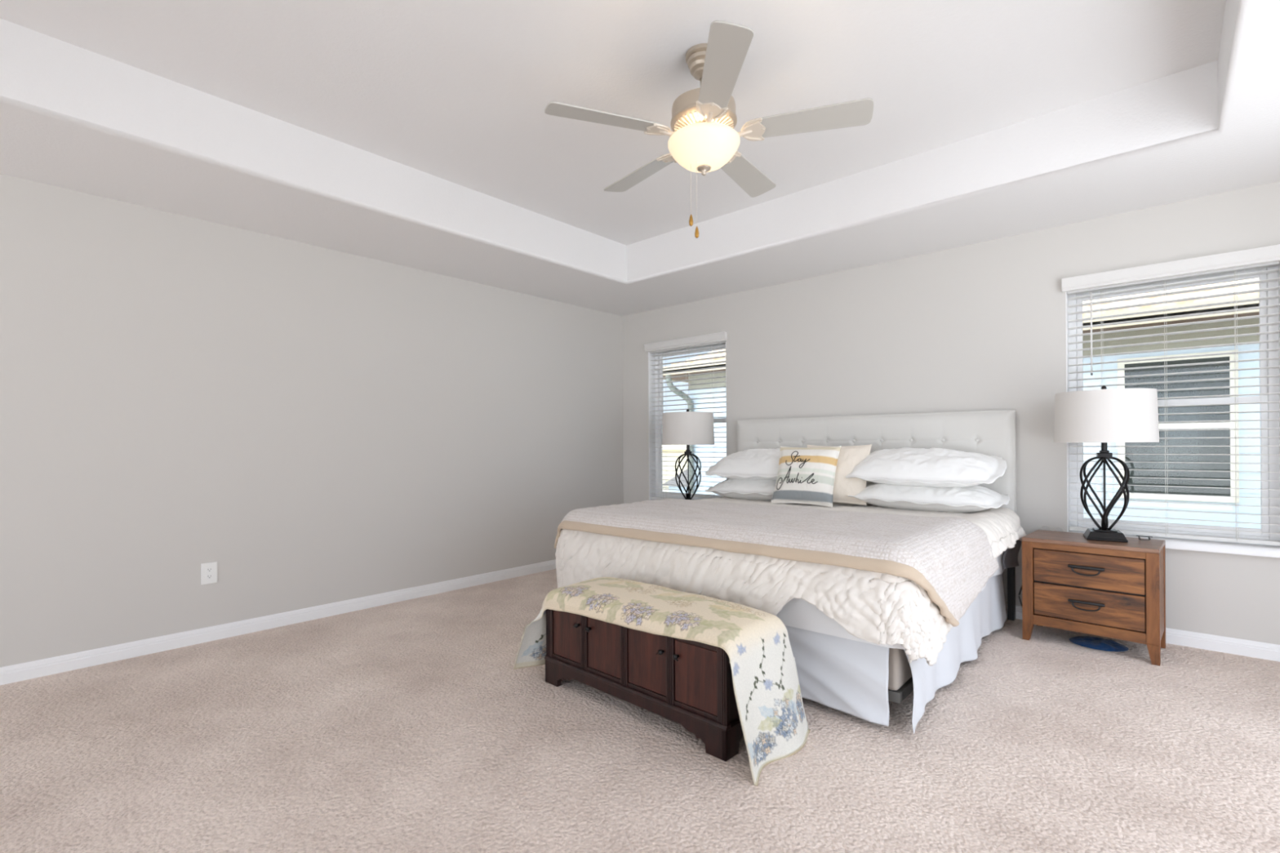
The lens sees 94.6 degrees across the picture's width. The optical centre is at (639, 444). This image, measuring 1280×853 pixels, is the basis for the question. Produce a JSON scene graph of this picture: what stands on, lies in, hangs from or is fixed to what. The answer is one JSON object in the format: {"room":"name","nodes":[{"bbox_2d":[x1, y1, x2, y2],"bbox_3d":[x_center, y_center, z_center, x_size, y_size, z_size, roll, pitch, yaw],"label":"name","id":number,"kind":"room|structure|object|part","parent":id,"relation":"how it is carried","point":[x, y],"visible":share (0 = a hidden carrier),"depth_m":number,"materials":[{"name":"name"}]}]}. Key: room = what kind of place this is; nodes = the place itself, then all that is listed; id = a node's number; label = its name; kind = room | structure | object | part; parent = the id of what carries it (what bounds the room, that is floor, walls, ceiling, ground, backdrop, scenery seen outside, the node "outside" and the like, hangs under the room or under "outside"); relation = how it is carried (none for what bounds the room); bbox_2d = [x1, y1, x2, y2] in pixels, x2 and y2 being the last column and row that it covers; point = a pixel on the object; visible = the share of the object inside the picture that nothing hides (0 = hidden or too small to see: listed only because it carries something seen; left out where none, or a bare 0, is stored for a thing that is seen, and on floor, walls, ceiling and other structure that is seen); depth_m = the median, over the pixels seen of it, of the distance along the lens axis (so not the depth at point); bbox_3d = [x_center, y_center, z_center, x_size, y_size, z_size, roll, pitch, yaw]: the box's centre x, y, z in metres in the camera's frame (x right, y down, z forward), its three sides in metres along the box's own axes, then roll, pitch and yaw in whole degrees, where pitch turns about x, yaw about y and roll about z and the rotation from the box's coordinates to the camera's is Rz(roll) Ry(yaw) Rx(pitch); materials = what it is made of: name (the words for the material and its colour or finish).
{"room":"bedroom","nodes":[
{"label":"bedroom","id":0,"kind":"room"},
{"bbox_2d":[0,173,623,666],"bbox_3d":[-3.094,-0.282,2.896,0.160,2.854,8.920,0,0,42],"label":"wall","id":1,"kind":"structure","parent":0,"point":[317,425],"depth_m":3.60,"materials":[{"name":"grey paint"}]},
{"bbox_2d":[200,561,217,584],"bbox_3d":[-2.501,0.747,3.426,0.008,0.122,0.078,0,0,42],"label":"wall outlet","id":2,"kind":"object","parent":1,"relation":"attached to","point":[209,570],"visible":1,"depth_m":3.42,"materials":[{"name":"white plastic"}]},
{"bbox_2d":[205,567,213,572],"bbox_3d":[-2.499,0.727,3.425,0.003,0.027,0.034,0,0,42],"label":"socket","id":3,"kind":"object","parent":2,"relation":"attached to","point":[207,569],"depth_m":3.42,"materials":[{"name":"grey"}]},
{"bbox_2d":[205,573,213,578],"bbox_3d":[-2.499,0.766,3.425,0.003,0.027,0.034,0,0,42],"label":"socket","id":4,"kind":"object","parent":2,"relation":"attached to","point":[207,575],"depth_m":3.42,"materials":[{"name":"grey plastic"}]},
{"bbox_2d":[0,559,555,685],"bbox_3d":[-3.019,1.103,2.838,0.014,0.082,8.600,0,0,42],"label":"baseboard","id":5,"kind":"structure","parent":1,"relation":"attached to","point":[60,664],"depth_m":3.51,"materials":[{"name":"white paint"}]},
{"bbox_2d":[0,0,1279,316],"bbox_3d":[-1.102,-1.466,1.114,5.196,0.314,8.600,0,0,42],"label":"ceiling","id":6,"kind":"structure","parent":0,"point":[420,135],"depth_m":2.78,"materials":[{"name":"white paint"}]},
{"bbox_2d":[544,20,874,238],"bbox_3d":[0.271,-1.240,2.509,1.275,0.783,1.266,0,0,42],"label":"ceiling fan","id":7,"kind":"object","parent":6,"relation":"hanging from","point":[704,139],"visible":1,"depth_m":2.36,"materials":[{"name":"beige wood"}]},
{"bbox_3d":[-0.142,-1.287,2.326,0.459,0.035,0.136,0,0,-20],"label":"blade","id":8,"kind":"part","parent":7,"relation":"part of","materials":[{"name":"grey wood"}]},
{"bbox_3d":[0.001,-1.288,2.817,0.136,0.035,0.459,0,0,-38],"label":"blade","id":9,"kind":"part","parent":7,"relation":"part of","materials":[{"name":"grey wood"}]},
{"bbox_3d":[0.211,-1.116,2.455,0.004,0.316,0.003,0,0,42],"label":"pull chain","id":10,"kind":"part","parent":7,"relation":"part of","materials":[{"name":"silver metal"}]},
{"bbox_3d":[0.232,-1.087,2.425,0.004,0.376,0.003,0,0,42],"label":"pull chain","id":11,"kind":"part","parent":7,"relation":"part of","materials":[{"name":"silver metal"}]},
{"bbox_3d":[0.268,-1.217,2.474,0.300,0.113,0.300,0,0,42],"label":"lamp shade","id":12,"kind":"part","parent":7,"relation":"part of","materials":[{"name":"white glass"}]},
{"bbox_3d":[0.281,-1.289,2.039,0.136,0.035,0.459,0,0,-2],"label":"blade","id":13,"kind":"part","parent":7,"relation":"part of","materials":[{"name":"grey wood"}]},
{"bbox_3d":[0.511,-1.291,2.833,0.136,0.035,0.459,0,0,34],"label":"blade","id":14,"kind":"part","parent":7,"relation":"part of","materials":[{"name":"grey wood"}]},
{"bbox_3d":[0.684,-1.292,2.352,0.459,0.035,0.136,0,0,16],"label":"blade","id":15,"kind":"part","parent":7,"relation":"part of","materials":[{"name":"grey wood"}]},
{"bbox_2d":[0,568,1279,852],"bbox_3d":[-1.084,1.191,1.114,5.516,0.120,8.920,0,0,42],"label":"floor","id":16,"kind":"structure","parent":0,"point":[411,726],"depth_m":2.13,"materials":[{"name":"carpet"}]},
{"bbox_2d":[544,608,743,761],"bbox_3d":[0.057,0.916,2.582,1.046,0.415,0.398,0,0,44],"label":"chest","id":17,"kind":"object","parent":16,"relation":"on","point":[688,683],"visible":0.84,"depth_m":2.34,"materials":[{"name":"brown wood"}]},
{"bbox_3d":[-0.331,0.869,2.718,0.201,0.231,0.014,0,0,44],"label":"door","id":18,"kind":"part","parent":17,"relation":"part of","materials":[{"name":"brown wood"}]},
{"bbox_3d":[-0.286,0.811,2.649,0.029,0.022,0.024,0,0,44],"label":"knob","id":19,"kind":"part","parent":17,"relation":"part of","materials":[{"name":"brown metal"}]},
{"bbox_3d":[-0.226,0.811,2.592,0.028,0.023,0.024,0,0,44],"label":"knob","id":20,"kind":"part","parent":17,"relation":"part of","materials":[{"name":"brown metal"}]},
{"bbox_3d":[-0.151,0.868,2.547,0.208,0.231,0.014,0,0,44],"label":"door","id":21,"kind":"part","parent":17,"relation":"part of","materials":[{"name":"brown wood"}]},
{"bbox_3d":[-0.065,1.008,2.454,1.046,0.016,0.032,0,0,44],"label":"plinth moulding","id":22,"kind":"part","parent":17,"relation":"part of","materials":[{"name":"brown wood"}]},
{"bbox_3d":[0.032,0.866,2.373,0.208,0.231,0.014,0,0,44],"label":"door","id":23,"kind":"part","parent":17,"relation":"part of","materials":[{"name":"brown wood"}]},
{"bbox_3d":[0.079,0.809,2.301,0.029,0.022,0.024,0,0,44],"label":"knob","id":24,"kind":"part","parent":17,"relation":"part of","materials":[{"name":"brown metal"}]},
{"bbox_2d":[513,577,810,786],"bbox_3d":[0.042,0.891,2.564,1.361,0.472,0.478,0,0,44],"label":"throw blanket","id":25,"kind":"object","parent":17,"relation":"on","point":[756,642],"visible":0.93,"depth_m":2.27,"materials":[{"name":"beige fabric"}]},
{"bbox_3d":[0.139,0.809,2.244,0.028,0.023,0.024,0,0,44],"label":"knob","id":26,"kind":"part","parent":17,"relation":"part of","materials":[{"name":"brown metal"}]},
{"bbox_3d":[0.211,0.865,2.202,0.201,0.231,0.014,0,0,44],"label":"door","id":27,"kind":"part","parent":17,"relation":"part of","materials":[{"name":"brown wood"}]},
{"bbox_2d":[737,409,1016,703],"bbox_3d":[0.968,0.454,3.681,2.042,1.328,1.990,0,0,42],"label":"bed","id":28,"kind":"object","parent":16,"relation":"on","point":[988,433],"visible":0.26,"depth_m":4.02,"materials":[{"name":"white fabric"}]},
{"bbox_2d":[555,496,1026,666],"bbox_3d":[0.889,0.664,3.559,2.170,0.532,1.986,0,0,42],"label":"duvet","id":29,"kind":"object","parent":28,"relation":"on","point":[878,608],"visible":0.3,"depth_m":2.63,"materials":[{"name":"white fabric"}]},
{"bbox_2d":[705,478,776,501],"bbox_3d":[0.963,0.327,4.527,0.920,0.206,0.525,0,0,42],"label":"pillow","id":30,"kind":"object","parent":29,"relation":"on","point":[747,489],"visible":0.5,"depth_m":4.42,"materials":[{"name":"white fabric"}]},
{"bbox_2d":[705,448,780,480],"bbox_3d":[0.957,0.150,4.537,0.930,0.252,0.483,0,0,43],"label":"pillow","id":31,"kind":"object","parent":30,"relation":"on","point":[750,464],"visible":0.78,"depth_m":4.45,"materials":[{"name":"white fabric"}]},
{"bbox_2d":[554,498,999,626],"bbox_3d":[0.633,0.556,3.277,2.174,0.365,1.254,0,0,42],"label":"throw blanket","id":32,"kind":"object","parent":29,"relation":"on","point":[949,557],"visible":1,"depth_m":2.71,"materials":[{"name":"beige fabric"}]},
{"bbox_2d":[770,445,840,507],"bbox_3d":[1.135,0.211,4.052,0.446,0.401,0.208,0,0,37],"label":"throw cushion","id":33,"kind":"object","parent":29,"relation":"on","point":[805,475],"visible":1,"depth_m":3.98,"materials":[{"name":"white fabric"}]},
{"bbox_2d":[807,444,871,505],"bbox_3d":[1.337,0.200,4.039,0.440,0.398,0.224,0,0,32],"label":"throw cushion","id":34,"kind":"object","parent":29,"relation":"on","point":[850,456],"visible":0.44,"depth_m":3.94,"materials":[{"name":"beige fabric"}]},
{"bbox_2d":[847,482,1009,512],"bbox_3d":[1.817,0.320,3.765,0.920,0.203,0.526,0,0,41],"label":"pillow","id":35,"kind":"object","parent":29,"relation":"on","point":[976,498],"visible":0.73,"depth_m":3.57,"materials":[{"name":"white fabric"}]},
{"bbox_2d":[845,447,1006,487],"bbox_3d":[1.804,0.143,3.782,0.930,0.248,0.484,0,0,42],"label":"pillow","id":36,"kind":"object","parent":35,"relation":"on","point":[933,467],"visible":0.91,"depth_m":3.62,"materials":[{"name":"white fabric"}]},
{"bbox_2d":[1002,539,1021,568],"bbox_3d":[2.261,0.637,3.587,0.165,0.223,0.035,0,0,-32],"label":"hanging cloth","id":37,"kind":"object","parent":29,"relation":"hanging from","point":[1010,557],"visible":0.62,"depth_m":3.58,"materials":[{"name":"grey fabric"}]},
{"bbox_3d":[1.586,0.271,4.376,2.042,0.965,0.046,0,0,42],"label":"headboard","id":38,"kind":"part","parent":28,"relation":"part of","materials":[{"name":"white fabric"}]},
{"bbox_2d":[785,573,1006,733],"bbox_3d":[0.899,0.935,3.596,2.035,0.325,1.894,0,0,42],"label":"bed skirt","id":39,"kind":"object","parent":28,"relation":"hanging from","point":[851,677],"visible":0.34,"depth_m":2.47,"materials":[{"name":"white fabric"}]},
{"bbox_3d":[0.261,0.940,2.919,1.886,0.325,0.033,0,0,42],"label":"foot panel","id":40,"kind":"part","parent":39,"relation":"part of","materials":[{"name":"white fabric"}]},
{"bbox_3d":[1.636,0.929,2.942,0.056,0.323,1.880,0,0,42],"label":"panel","id":41,"kind":"part","parent":39,"relation":"part of","materials":[{"name":"white fabric"}]},
{"bbox_3d":[0.947,0.998,3.663,1.900,0.040,1.910,0,0,42],"label":"rail","id":42,"kind":"part","parent":28,"relation":"part of","materials":[{"name":"grey metal"}]},
{"bbox_3d":[2.352,0.708,3.739,0.035,0.800,0.045,0,0,42],"label":"headboard leg","id":43,"kind":"part","parent":28,"relation":"part of","materials":[{"name":"black metal"}]},
{"bbox_3d":[1.614,0.271,4.408,2.042,0.965,0.042,0,0,42],"label":"headboard","id":44,"kind":"part","parent":28,"relation":"part of","materials":[{"name":"white fabric"}]},
{"bbox_3d":[0.924,0.630,3.640,1.920,0.300,1.910,0,0,42],"label":"mattress","id":45,"kind":"object","parent":28,"relation":"on","visible":0},
{"bbox_2d":[776,551,1004,648],"bbox_3d":[0.917,0.631,3.618,1.972,0.323,1.913,0,0,42],"label":"sheet","id":46,"kind":"object","parent":45,"relation":"on","point":[798,613],"visible":0.02,"depth_m":2.51,"materials":[{"name":"white fabric"}]},
{"bbox_2d":[1018,585,1022,606],"bbox_3d":[2.428,0.952,3.689,0.105,0.293,0.028,0,0,42],"label":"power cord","id":47,"kind":"object","parent":16,"relation":"on","point":[1021,585],"visible":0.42,"depth_m":3.71,"materials":[{"name":"black plastic"}]},
{"bbox_2d":[1022,529,1165,666],"bbox_3d":[2.519,0.816,3.287,0.590,0.582,0.424,0,0,45],"label":"nightstand","id":48,"kind":"object","parent":16,"relation":"on","point":[1119,588],"visible":0.99,"depth_m":3.15,"materials":[{"name":"brown wood"}]},
{"bbox_3d":[2.213,0.829,3.362,0.052,0.560,0.050,0,0,45],"label":"leg","id":49,"kind":"part","parent":48,"relation":"part of","materials":[{"name":"brown wood"}]},
{"bbox_3d":[2.381,0.861,3.149,0.158,0.048,0.032,0,0,45],"label":"pull handle","id":50,"kind":"part","parent":48,"relation":"part of","materials":[{"name":"black metal"}]},
{"bbox_3d":[2.379,0.674,3.149,0.158,0.048,0.032,0,0,45],"label":"pull handle","id":51,"kind":"part","parent":48,"relation":"part of","materials":[{"name":"black metal"}]},
{"bbox_3d":[2.395,0.565,3.166,0.486,0.033,0.028,0,0,45],"label":"rail","id":52,"kind":"part","parent":48,"relation":"part of","materials":[{"name":"brown wood"}]},
{"bbox_3d":[2.397,0.676,3.166,0.478,0.178,0.022,0,0,45],"label":"drawer","id":53,"kind":"part","parent":48,"relation":"part of","materials":[{"name":"brown wood"}]},
{"bbox_3d":[2.398,0.863,3.166,0.478,0.177,0.022,0,0,45],"label":"drawer","id":54,"kind":"part","parent":48,"relation":"part of","materials":[{"name":"brown wood"}]},
{"bbox_3d":[2.398,0.985,3.166,0.486,0.054,0.028,0,0,45],"label":"rail","id":55,"kind":"part","parent":48,"relation":"part of","materials":[{"name":"brown wood"}]},
{"bbox_2d":[1053,385,1159,542],"bbox_3d":[2.575,0.099,3.272,0.460,0.850,0.460,0,0,32],"label":"table lamp","id":56,"kind":"object","parent":48,"relation":"on","point":[1104,415],"visible":1,"depth_m":3.15,"materials":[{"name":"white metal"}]},
{"bbox_3d":[2.510,0.270,3.272,0.112,0.408,0.110,0,0,32],"label":"cage rod","id":57,"kind":"part","parent":56,"relation":"part of","materials":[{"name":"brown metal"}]},
{"bbox_3d":[2.571,0.270,3.338,0.097,0.408,0.121,0,0,32],"label":"cage rod","id":58,"kind":"part","parent":56,"relation":"part of","materials":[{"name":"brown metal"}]},
{"bbox_3d":[2.510,0.270,3.267,0.121,0.408,0.097,0,0,32],"label":"cage rod","id":59,"kind":"part","parent":56,"relation":"part of","materials":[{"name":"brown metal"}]},
{"bbox_3d":[2.576,0.270,3.338,0.110,0.408,0.112,0,0,32],"label":"cage rod","id":60,"kind":"part","parent":56,"relation":"part of","materials":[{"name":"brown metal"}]},
{"bbox_3d":[2.576,0.269,3.272,0.010,0.410,0.010,0,0,32],"label":"stem","id":61,"kind":"part","parent":56,"relation":"part of","materials":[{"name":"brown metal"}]},
{"bbox_2d":[1101,442,1107,450],"bbox_3d":[2.573,-0.121,3.272,0.028,0.310,0.028,0,0,32],"label":"socket","id":62,"kind":"object","parent":56,"relation":"attached to","point":[1104,445],"depth_m":3.26,"materials":[{"name":"brown metal"}]},
{"bbox_3d":[2.573,-0.151,3.272,0.460,0.280,0.460,0,0,32],"label":"lamp shade","id":63,"kind":"part","parent":56,"relation":"part of","materials":[{"name":"white fabric"}]},
{"bbox_3d":[2.575,0.270,3.206,0.110,0.408,0.112,0,0,32],"label":"cage rod","id":64,"kind":"part","parent":56,"relation":"part of","materials":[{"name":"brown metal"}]},
{"bbox_3d":[2.581,0.270,3.206,0.097,0.408,0.121,0,0,32],"label":"cage rod","id":65,"kind":"part","parent":56,"relation":"part of","materials":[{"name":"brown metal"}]},
{"bbox_3d":[2.642,0.269,3.277,0.121,0.408,0.097,0,0,32],"label":"cage rod","id":66,"kind":"part","parent":56,"relation":"part of","materials":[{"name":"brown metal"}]},
{"bbox_3d":[2.642,0.269,3.271,0.112,0.408,0.110,0,0,32],"label":"cage rod","id":67,"kind":"part","parent":56,"relation":"part of","materials":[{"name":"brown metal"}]},
{"bbox_2d":[1136,535,1152,540],"bbox_3d":[2.761,0.511,3.229,0.068,0.021,0.027,0,0,42],"label":"clip","id":68,"kind":"object","parent":48,"relation":"on","point":[1136,535],"visible":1,"depth_m":3.22,"materials":[{"name":"black metal"}]},
{"bbox_3d":[2.594,0.827,2.982,0.052,0.560,0.050,0,0,45],"label":"leg","id":69,"kind":"part","parent":48,"relation":"part of","materials":[{"name":"brown wood"}]},
{"bbox_3d":[2.727,0.777,3.097,0.018,0.462,0.300,0,0,45],"label":"panel","id":70,"kind":"part","parent":48,"relation":"part of","materials":[{"name":"brown wood"}]},
{"bbox_3d":[2.841,0.825,3.230,0.052,0.560,0.050,0,0,45],"label":"leg","id":71,"kind":"part","parent":48,"relation":"part of","materials":[{"name":"brown wood"}]},
{"bbox_2d":[1069,635,1128,651],"bbox_3d":[2.532,1.088,3.262,0.260,0.029,0.220,0,0,42],"label":"cloth","id":72,"kind":"object","parent":16,"relation":"on","point":[1094,642],"visible":1,"depth_m":3.23,"materials":[{"name":"blue fabric"}]},
{"bbox_3d":[0.399,0.830,5.176,0.590,0.582,0.424,0,0,42],"label":"nightstand","id":73,"kind":"object","parent":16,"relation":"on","visible":0},
{"bbox_2d":[662,408,714,499],"bbox_3d":[0.423,0.113,5.189,0.460,0.850,0.460,0,0,7],"label":"table lamp","id":74,"kind":"object","parent":73,"relation":"on","point":[687,428],"visible":0.98,"depth_m":5.01,"materials":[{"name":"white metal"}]},
{"bbox_3d":[0.364,0.284,5.161,0.112,0.408,0.110,0,0,7],"label":"cage rod","id":75,"kind":"part","parent":74,"relation":"part of","materials":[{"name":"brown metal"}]},
{"bbox_3d":[0.366,0.284,5.157,0.121,0.408,0.097,0,0,7],"label":"cage rod","id":76,"kind":"part","parent":74,"relation":"part of","materials":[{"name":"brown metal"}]},
{"bbox_3d":[0.392,0.284,5.247,0.097,0.408,0.121,0,0,7],"label":"cage rod","id":77,"kind":"part","parent":74,"relation":"part of","materials":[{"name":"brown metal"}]},
{"bbox_3d":[0.397,0.284,5.249,0.110,0.408,0.112,0,0,7],"label":"cage rod","id":78,"kind":"part","parent":74,"relation":"part of","materials":[{"name":"brown metal"}]},
{"bbox_3d":[0.424,0.283,5.189,0.010,0.410,0.010,0,0,7],"label":"stem","id":79,"kind":"part","parent":74,"relation":"part of","materials":[{"name":"brown metal"}]},
{"bbox_3d":[0.421,-0.137,5.189,0.460,0.280,0.460,0,0,7],"label":"lamp shade","id":80,"kind":"part","parent":74,"relation":"part of","materials":[{"name":"white fabric"}]},
{"bbox_3d":[0.452,0.284,5.129,0.110,0.408,0.112,0,0,7],"label":"cage rod","id":81,"kind":"part","parent":74,"relation":"part of","materials":[{"name":"brown metal"}]},
{"bbox_3d":[0.457,0.284,5.131,0.097,0.408,0.121,0,0,7],"label":"cage rod","id":82,"kind":"part","parent":74,"relation":"part of","materials":[{"name":"brown metal"}]},
{"bbox_3d":[0.482,0.283,5.221,0.121,0.408,0.097,0,0,7],"label":"cage rod","id":83,"kind":"part","parent":74,"relation":"part of","materials":[{"name":"brown metal"}]},
{"bbox_3d":[0.484,0.283,5.217,0.112,0.408,0.110,0,0,7],"label":"cage rod","id":84,"kind":"part","parent":74,"relation":"part of","materials":[{"name":"brown metal"}]},
{"bbox_2d":[622,181,1279,644],"bbox_3d":[1.820,-0.158,4.384,5.196,2.540,0.160,0,0,42],"label":"wall","id":85,"kind":"structure","parent":0,"point":[981,326],"depth_m":3.92,"materials":[{"name":"grey paint"}]},
{"bbox_2d":[648,343,726,499],"bbox_3d":[0.460,-0.179,5.560,0.910,1.540,0.195,0,0,42],"label":"window","id":86,"kind":"structure","parent":85,"relation":"in","point":[657,460],"depth_m":5.86,"materials":[{"name":"white plastic"}]},
{"bbox_2d":[644,331,727,499],"bbox_3d":[0.432,-0.226,5.530,0.942,1.525,0.112,0,0,42],"label":"window blind","id":87,"kind":"object","parent":86,"relation":"attached to","point":[719,338],"visible":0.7,"depth_m":5.54,"materials":[{"name":"white plastic"}]},
{"bbox_3d":[0.245,-0.185,5.734,0.010,1.425,0.055,0,0,42],"label":"ladder cord","id":88,"kind":"part","parent":87,"relation":"part of","materials":[{"name":"white plastic"}]},
{"bbox_3d":[0.456,0.526,5.551,0.894,0.020,0.050,0,0,42],"label":"rail","id":89,"kind":"part","parent":87,"relation":"part of","materials":[{"name":"white plastic"}]},
{"bbox_3d":[0.454,-0.186,5.548,0.010,1.425,0.055,0,0,42],"label":"ladder cord","id":90,"kind":"part","parent":87,"relation":"part of","materials":[{"name":"white fabric"}]},
{"bbox_3d":[0.446,-0.924,5.551,0.894,0.041,0.056,0,0,42],"label":"head rail","id":91,"kind":"part","parent":87,"relation":"part of","materials":[{"name":"white plastic"}]},
{"bbox_3d":[0.663,-0.188,5.362,0.010,1.425,0.055,0,0,42],"label":"ladder cord","id":92,"kind":"part","parent":87,"relation":"part of","materials":[{"name":"white fabric"}]},
{"bbox_3d":[0.505,0.132,5.608,0.826,0.743,0.019,0,0,42],"label":"sash","id":93,"kind":"part","parent":86,"relation":"part of","materials":[{"name":"white plastic"}]},
{"bbox_3d":[0.513,-0.553,5.623,0.826,0.708,0.018,0,0,42],"label":"sash","id":94,"kind":"part","parent":86,"relation":"part of","materials":[{"name":"white plastic"}]},
{"bbox_2d":[1004,603,1279,662],"bbox_3d":[1.771,1.071,4.319,5.196,0.082,0.014,0,0,42],"label":"baseboard","id":95,"kind":"structure","parent":85,"relation":"attached to","point":[1270,651],"depth_m":3.14,"materials":[{"name":"white paint"}]},
{"bbox_2d":[1066,261,1279,558],"bbox_3d":[2.963,-0.196,3.330,0.895,1.540,0.195,0,0,42],"label":"window","id":96,"kind":"structure","parent":85,"relation":"in","point":[1221,547],"depth_m":3.16,"materials":[{"name":"white plastic"}]},
{"bbox_2d":[1061,244,1279,545],"bbox_3d":[2.935,-0.243,3.300,0.927,1.525,0.112,0,0,42],"label":"window blind","id":97,"kind":"object","parent":96,"relation":"attached to","point":[1264,256],"visible":0.95,"depth_m":3.25,"materials":[{"name":"white plastic"}]},
{"bbox_3d":[2.748,-0.202,3.504,0.010,1.425,0.055,0,0,42],"label":"ladder cord","id":98,"kind":"part","parent":97,"relation":"part of","materials":[{"name":"white fabric"}]},
{"bbox_3d":[2.957,-0.203,3.318,0.010,1.425,0.055,0,0,42],"label":"ladder cord","id":99,"kind":"part","parent":97,"relation":"part of","materials":[{"name":"white fabric"}]},
{"bbox_3d":[2.949,-0.941,3.320,0.879,0.041,0.056,0,0,42],"label":"head rail","id":100,"kind":"part","parent":97,"relation":"part of","materials":[{"name":"white plastic"}]},
{"bbox_3d":[2.959,0.509,3.320,0.879,0.020,0.050,0,0,42],"label":"rail","id":101,"kind":"part","parent":97,"relation":"part of","materials":[{"name":"white plastic"}]},
{"bbox_3d":[3.166,-0.205,3.131,0.010,1.425,0.055,0,0,42],"label":"ladder cord","id":102,"kind":"part","parent":97,"relation":"part of","materials":[{"name":"white fabric"}]},
{"bbox_3d":[3.016,-0.570,3.393,0.811,0.708,0.018,0,0,42],"label":"sash","id":103,"kind":"part","parent":96,"relation":"part of","materials":[{"name":"white plastic"}]},
{"bbox_3d":[3.008,0.115,3.378,0.811,0.743,0.019,0,0,42],"label":"sash","id":104,"kind":"part","parent":96,"relation":"part of","materials":[{"name":"white plastic"}]},
{"bbox_3d":[2.951,0.552,3.311,0.895,0.045,0.145,0,0,42],"label":"sill","id":105,"kind":"part","parent":96,"relation":"part of","materials":[{"name":"white stone"}]},
{"label":"outside","id":106,"kind":"structure","parent":0,"visible":0},
{"bbox_2d":[662,486,668,492],"bbox_3d":[8.668,1.441,14.459,30.000,0.150,23.700,0,0,42],"label":"ground","id":107,"kind":"structure","parent":106,"point":[664,487],"depth_m":19.00,"materials":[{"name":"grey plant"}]},
{"bbox_2d":[662,444,687,486],"bbox_3d":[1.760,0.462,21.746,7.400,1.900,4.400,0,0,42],"label":"house","id":108,"kind":"structure","parent":107,"relation":"on","point":[671,465],"depth_m":19.70,"materials":[{"name":"beige paint"}]},
{"bbox_2d":[662,469,688,493],"bbox_3d":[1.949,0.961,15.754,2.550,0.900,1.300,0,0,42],"label":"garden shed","id":109,"kind":"object","parent":107,"relation":"on","point":[673,483],"visible":0.04,"depth_m":15.79,"materials":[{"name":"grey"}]},
{"bbox_2d":[662,277,1279,546],"bbox_3d":[6.699,-0.691,8.620,12.290,4.140,6.120,0,0,42],"label":"house","id":110,"kind":"structure","parent":107,"relation":"on","point":[705,453],"depth_m":6.18,"materials":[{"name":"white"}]},
{"bbox_3d":[5.641,-0.179,6.220,0.820,1.410,0.008,0,0,42],"label":"pane","id":111,"kind":"part","parent":110,"relation":"part of","materials":[{"name":"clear glass"}]}
]}

